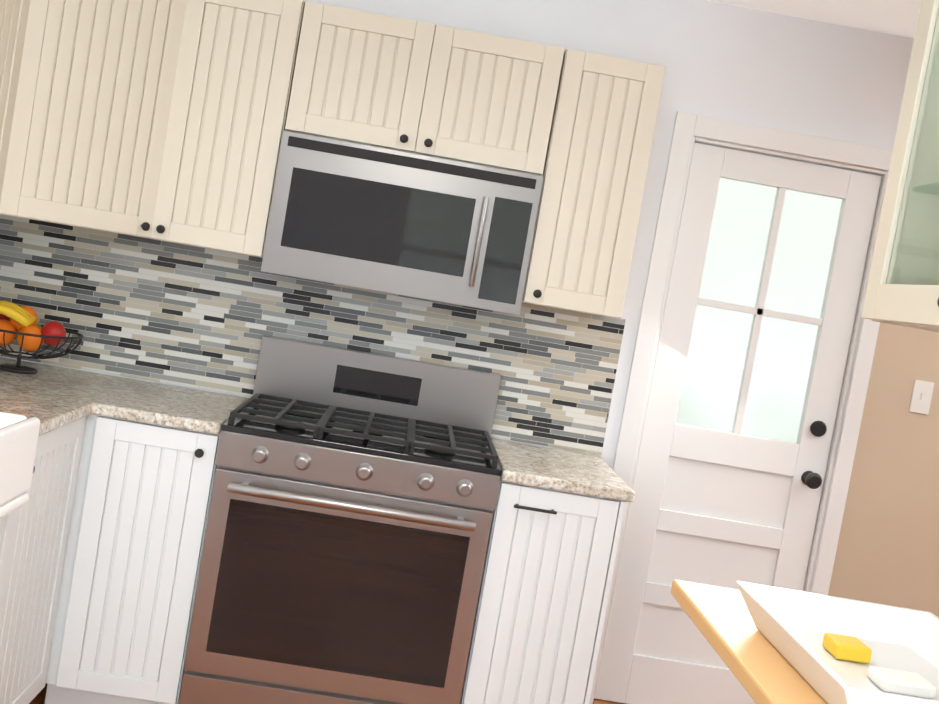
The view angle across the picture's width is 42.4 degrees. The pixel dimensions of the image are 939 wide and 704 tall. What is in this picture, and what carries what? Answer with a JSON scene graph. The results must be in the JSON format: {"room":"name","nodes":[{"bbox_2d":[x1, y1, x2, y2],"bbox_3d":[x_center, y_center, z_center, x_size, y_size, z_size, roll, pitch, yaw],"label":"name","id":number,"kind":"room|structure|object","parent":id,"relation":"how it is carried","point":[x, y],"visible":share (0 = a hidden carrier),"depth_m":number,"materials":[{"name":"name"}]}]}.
{"room":"kitchen","nodes":[
{"label":"kitchen","id":0,"kind":"room"},
{"bbox_2d":[29,683,46,703],"bbox_3d":[1.135,1.566,1.589,6.080,0.060,6.140,10,3,-3],"label":"floor","id":1,"kind":"structure","parent":0,"point":[39,698],"depth_m":3.53,"materials":[{"name":"brown wood"}]},
{"bbox_2d":[0,510,15,607],"bbox_3d":[-1.390,0.692,2.150,0.628,0.742,1.186,10,3,-3],"label":"base cabinet","id":2,"kind":"object","parent":1,"relation":"on","point":[7,522],"depth_m":2.77,"materials":[{"name":"white wood"}]},
{"bbox_2d":[0,416,85,703],"bbox_3d":[-1.411,0.570,2.987,0.628,0.878,0.623,10,3,-3],"label":"base cabinet","id":3,"kind":"object","parent":1,"relation":"on","point":[34,531],"depth_m":3.08,"materials":[{"name":"white wood"}]},
{"bbox_2d":[0,357,248,435],"bbox_3d":[-1.170,0.127,3.326,0.987,0.032,1.207,10,3,-3],"label":"countertop","id":4,"kind":"structure","parent":3,"relation":"on","point":[50,398],"depth_m":3.41,"materials":[{"name":"beige stone"}]},
{"bbox_2d":[0,412,39,518],"bbox_3d":[-1.284,0.230,2.123,0.666,0.200,1.188,10,3,-3],"label":"farmhouse sink","id":5,"kind":"object","parent":4,"relation":"in","point":[19,434],"visible":1,"depth_m":2.61,"materials":[{"name":"white ceramic"}]},
{"bbox_2d":[0,300,83,373],"bbox_3d":[-1.347,-0.045,3.642,0.348,0.207,0.348,10,3,-3],"label":"fruit bowl","id":6,"kind":"object","parent":4,"relation":"on","point":[25,328],"visible":1,"depth_m":3.58,"materials":[{"name":"black metal"}]},
{"bbox_2d":[44,414,219,703],"bbox_3d":[-0.958,0.608,3.655,0.379,0.878,0.648,10,3,-3],"label":"base cabinet","id":7,"kind":"object","parent":1,"relation":"on","point":[134,551],"depth_m":3.33,"materials":[{"name":"white wood"}]},
{"bbox_2d":[179,335,501,703],"bbox_3d":[-0.363,0.586,3.623,0.775,1.125,0.718,10,3,-3],"label":"gas range","id":8,"kind":"object","parent":1,"relation":"on","point":[353,502],"visible":1,"depth_m":3.33,"materials":[{"name":"silver metal"}]},
{"bbox_2d":[460,478,625,703],"bbox_3d":[0.175,0.799,3.712,0.356,0.878,0.648,10,3,-3],"label":"base cabinet","id":9,"kind":"object","parent":1,"relation":"on","point":[549,564],"depth_m":3.38,"materials":[{"name":"white wood"}]},
{"bbox_2d":[491,439,634,501],"bbox_3d":[0.262,0.352,3.674,0.376,0.032,0.655,10,3,-3],"label":"countertop","id":10,"kind":"structure","parent":9,"relation":"on","point":[524,464],"depth_m":3.50,"materials":[{"name":"beige stone"}]},
{"bbox_2d":[0,0,913,592],"bbox_3d":[-0.164,-0.081,4.178,2.990,2.440,0.420,10,3,-3],"label":"wall","id":11,"kind":"structure","parent":0,"point":[720,60],"depth_m":3.95,"materials":[{"name":"white paint"}]},
{"bbox_2d":[0,0,51,217],"bbox_3d":[-1.297,-0.742,2.896,0.397,0.760,0.576,10,3,-3],"label":"upper cabinet","id":12,"kind":"object","parent":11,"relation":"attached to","point":[23,23],"depth_m":3.15,"materials":[{"name":"beige wood"}]},
{"bbox_2d":[20,0,207,241],"bbox_3d":[-1.168,-0.755,3.483,0.705,0.760,0.783,10,3,-3],"label":"upper cabinet","id":13,"kind":"object","parent":11,"relation":"attached to","point":[168,120],"depth_m":3.39,"materials":[{"name":"beige wood"}]},
{"bbox_2d":[168,0,307,257],"bbox_3d":[-0.736,-0.693,3.695,0.371,0.760,0.402,10,3,-3],"label":"upper cabinet","id":14,"kind":"object","parent":11,"relation":"attached to","point":[246,63],"depth_m":3.54,"materials":[{"name":"beige wood"}]},
{"bbox_2d":[288,1,571,179],"bbox_3d":[-0.137,-0.786,3.731,0.774,0.380,0.365,10,3,-3],"label":"upper cabinet","id":15,"kind":"object","parent":11,"relation":"attached to","point":[365,78],"depth_m":3.55,"materials":[{"name":"beige wood"}]},
{"bbox_2d":[261,131,542,314],"bbox_3d":[-0.204,-0.388,3.724,0.773,0.415,0.425,10,3,-3],"label":"microwave","id":16,"kind":"object","parent":15,"relation":"attached to","point":[345,213],"visible":1,"depth_m":3.55,"materials":[{"name":"silver metal"}]},
{"bbox_2d":[522,49,665,318],"bbox_3d":[0.365,-0.509,3.769,0.302,0.760,0.365,10,3,-3],"label":"upper cabinet","id":17,"kind":"object","parent":11,"relation":"attached to","point":[590,202],"depth_m":3.59,"materials":[{"name":"beige wood"}]},
{"bbox_2d":[594,143,881,703],"bbox_3d":[0.896,0.295,4.039,0.638,1.894,0.110,10,3,-3],"label":"back door","id":18,"kind":"structure","parent":11,"relation":"in","point":[714,507],"depth_m":4.06,"materials":[{"name":"white wood"}]},
{"bbox_2d":[590,111,892,703],"bbox_3d":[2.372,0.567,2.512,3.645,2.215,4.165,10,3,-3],"label":"door frame","id":19,"kind":"structure","parent":11,"relation":"attached to","point":[688,127],"depth_m":3.99,"materials":[{"name":"white wood"}]},
{"bbox_2d":[710,0,920,37],"bbox_3d":[0.097,-1.150,1.369,3.110,0.080,6.140,10,3,-3],"label":"ceiling","id":20,"kind":"structure","parent":0,"point":[898,17],"depth_m":3.82,"materials":[{"name":"white paint"}]},
{"bbox_2d":[828,322,938,616],"bbox_3d":[2.760,0.396,4.595,2.970,2.440,0.120,10,3,-3],"label":"wall","id":21,"kind":"structure","parent":0,"point":[887,552],"depth_m":4.50,"materials":[{"name":"beige paint"}]},
{"bbox_2d":[909,379,933,413],"bbox_3d":[1.673,0.166,4.470,0.072,0.120,0.014,10,3,-3],"label":"switch plate","id":22,"kind":"object","parent":21,"relation":"attached to","point":[922,393],"visible":1,"depth_m":4.45,"materials":[{"name":"white plastic"}]},
{"bbox_3d":[1.132,0.363,0.442,0.120,2.440,3.770,10,3,-3],"label":"wall","id":23,"kind":"structure","parent":0,"visible":0},
{"bbox_2d":[670,579,827,703],"bbox_3d":[0.635,0.659,1.721,0.627,0.400,0.740,10,3,-3],"label":"folding table","id":24,"kind":"object","parent":23,"relation":"attached to","point":[761,667],"visible":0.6,"depth_m":1.72,"materials":[{"name":"brown wood"}]},
{"bbox_2d":[736,581,938,703],"bbox_3d":[0.561,0.418,1.611,0.307,0.060,0.477,10,3,-3],"label":"tray","id":25,"kind":"object","parent":24,"relation":"on","point":[793,627],"visible":1,"depth_m":1.77,"materials":[{"name":"white plastic"}]},
{"bbox_2d":[823,633,935,698],"bbox_3d":[0.549,0.421,1.631,0.090,0.022,0.180,10,3,-3],"label":"cheese","id":26,"kind":"object","parent":25,"relation":"on","point":[846,648],"visible":1,"depth_m":1.58,"materials":[{"name":"food"}]},
{"bbox_2d":[861,0,938,331],"bbox_3d":[0.952,-0.477,1.723,0.381,0.958,0.830,10,3,-3],"label":"upper cabinet","id":27,"kind":"object","parent":23,"relation":"attached to","point":[902,288],"visible":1,"depth_m":2.10,"materials":[{"name":"beige wood"}]},
{"label":"outside","id":28,"kind":"structure","parent":0,"visible":0},
{"bbox_2d":[675,178,841,442],"bbox_3d":[1.887,-0.108,5.781,7.500,4.000,0.020,10,3,-3],"label":"window","id":29,"kind":"structure","parent":28,"point":[704,343],"depth_m":5.75,"materials":[{"name":"white glass"}]},
{"bbox_3d":[-1.580,-0.145,1.159,0.120,2.440,5.720,10,3,-3],"label":"wall","id":30,"kind":"structure","parent":0,"visible":0},
{"bbox_2d":[0,214,625,454],"bbox_3d":[-0.567,-0.059,3.950,2.120,0.457,0.006,10,3,-3],"label":"tiled wall","id":31,"kind":"structure","parent":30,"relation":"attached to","point":[149,309],"depth_m":3.92,"materials":[{"name":"tile"}]}
]}

